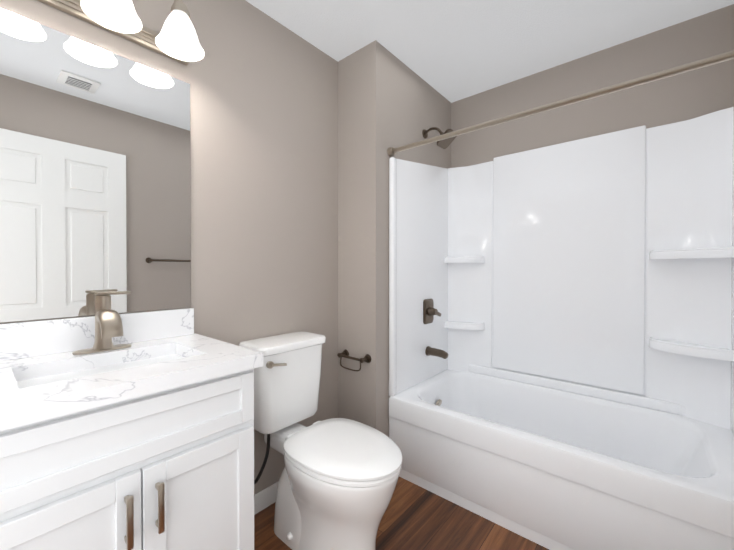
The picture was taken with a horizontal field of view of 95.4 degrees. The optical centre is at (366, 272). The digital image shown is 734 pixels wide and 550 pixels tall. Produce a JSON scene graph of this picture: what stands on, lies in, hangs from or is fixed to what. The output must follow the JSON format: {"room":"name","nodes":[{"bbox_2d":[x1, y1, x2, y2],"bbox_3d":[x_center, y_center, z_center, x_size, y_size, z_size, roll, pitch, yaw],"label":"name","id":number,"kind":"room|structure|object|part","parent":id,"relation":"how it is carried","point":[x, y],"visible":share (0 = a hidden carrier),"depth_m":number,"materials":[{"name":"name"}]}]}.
{"room":"bathroom","nodes":[
{"label":"bathroom","id":0,"kind":"room"},
{"bbox_2d":[0,0,337,494],"bbox_3d":[-0.503,-0.056,1.732,0.100,2.440,2.910,0,1,40],"label":"wall","id":1,"kind":"structure","parent":0,"point":[264,162],"depth_m":1.62,"materials":[{"name":"beige paint"}]},
{"bbox_2d":[0,8,190,322],"bbox_3d":[-0.939,-0.313,1.136,0.006,0.919,0.641,0,1,40],"label":"mirror","id":2,"kind":"object","parent":1,"relation":"attached to","point":[95,169],"visible":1,"depth_m":1.12,"materials":[{"name":"clear glass"}]},
{"bbox_2d":[38,0,204,64],"bbox_3d":[-0.833,-0.911,1.081,0.232,0.202,0.560,0,1,40],"label":"sconce","id":3,"kind":"object","parent":1,"relation":"attached to","point":[145,37],"depth_m":1.15,"materials":[{"name":"white glass"}]},
{"bbox_3d":[-0.805,-0.870,1.056,0.157,0.120,0.557,0,1,40],"label":"vanity light sconce shade","id":4,"kind":"part","parent":3,"relation":"part of","materials":[{"name":"white glass"}]},
{"bbox_2d":[254,482,277,514],"bbox_3d":[-0.441,1.119,1.728,0.012,0.090,0.830,0,1,40],"label":"baseboard","id":5,"kind":"structure","parent":1,"relation":"attached to","point":[264,498],"depth_m":1.64,"materials":[{"name":"white wood"}]},
{"bbox_2d":[338,40,450,436],"bbox_3d":[0.231,-0.061,2.289,0.295,2.440,0.910,0,1,40],"label":"wall","id":6,"kind":"structure","parent":0,"point":[387,99],"depth_m":1.94,"materials":[{"name":"beige paint"}]},
{"bbox_2d":[337,349,370,371],"bbox_3d":[-0.081,0.510,1.918,0.222,0.095,0.063,0,1,40],"label":"toilet paper holder","id":7,"kind":"object","parent":6,"relation":"attached to","point":[345,354],"visible":1,"depth_m":1.89,"materials":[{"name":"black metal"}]},
{"bbox_2d":[423,299,440,323],"bbox_3d":[0.437,0.260,2.216,0.062,0.164,0.142,0,1,40],"label":"shower valve","id":8,"kind":"object","parent":6,"relation":"attached to","point":[430,311],"visible":1,"depth_m":2.19,"materials":[{"name":"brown metal"}]},
{"bbox_2d":[425,346,447,358],"bbox_3d":[0.462,0.525,2.182,0.147,0.065,0.064,0,1,40],"label":"tub spout","id":9,"kind":"object","parent":6,"relation":"attached to","point":[431,351],"visible":1,"depth_m":2.17,"materials":[{"name":"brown metal"}]},
{"bbox_2d":[422,127,456,148],"bbox_3d":[0.467,-0.881,2.167,0.212,0.148,0.124,0,1,40],"label":"shower head","id":10,"kind":"object","parent":6,"relation":"attached to","point":[444,143],"visible":0.88,"depth_m":2.15},
{"bbox_2d":[387,50,733,156],"bbox_3d":[0.690,-0.694,1.466,1.462,0.052,0.052,0,1,40],"label":"rail","id":11,"kind":"object","parent":6,"relation":"attached to","point":[691,66],"visible":1,"depth_m":1.31,"materials":[{"name":"silver metal"}]},
{"bbox_2d":[254,477,548,549],"bbox_3d":[0.204,1.198,1.138,1.960,0.060,2.910,0,1,40],"label":"floor","id":12,"kind":"structure","parent":0,"point":[415,517],"depth_m":1.52,"materials":[{"name":"brown wood"}]},
{"bbox_2d":[0,308,262,549],"bbox_3d":[-0.735,0.660,0.983,0.524,1.018,0.660,0,1,40],"label":"bathroom vanity","id":13,"kind":"object","parent":12,"relation":"on","point":[145,441],"visible":1,"depth_m":0.87,"materials":[{"name":"painted wood"},{"name":"quartz"},{"name":"brushed nickel"}]},
{"bbox_2d":[72,291,130,354],"bbox_3d":[-0.841,0.162,1.079,0.150,0.192,0.156,0,1,40],"label":"faucet","id":14,"kind":"object","parent":13,"relation":"on","point":[108,324],"visible":1,"depth_m":1.08,"materials":[{"name":"silver metal"}]},
{"bbox_2d":[239,332,401,549],"bbox_3d":[-0.190,0.743,1.435,0.766,0.846,0.384,0,1,40],"label":"toilet","id":15,"kind":"object","parent":12,"relation":"on","point":[338,480],"visible":0.88,"depth_m":1.35,"materials":[{"name":"white ceramic"}]},
{"bbox_2d":[389,107,733,549],"bbox_3d":[0.936,0.191,1.761,1.462,1.945,0.798,0,1,40],"label":"bathtub","id":16,"kind":"object","parent":12,"relation":"on","point":[574,390],"visible":0.98,"depth_m":1.81,"materials":[{"name":"white plastic"}]},
{"bbox_2d":[245,0,733,102],"bbox_3d":[0.204,-1.302,1.119,1.960,0.060,2.910,0,1,40],"label":"ceiling","id":17,"kind":"structure","parent":0,"point":[451,51],"depth_m":1.76,"materials":[{"name":"grey paint"}]},
{"bbox_2d":[451,4,733,167],"bbox_3d":[1.154,-0.060,2.165,1.860,2.440,0.100,0,1,40],"label":"wall","id":18,"kind":"structure","parent":0,"point":[692,94],"depth_m":1.90,"materials":[{"name":"beige paint"}]}
]}

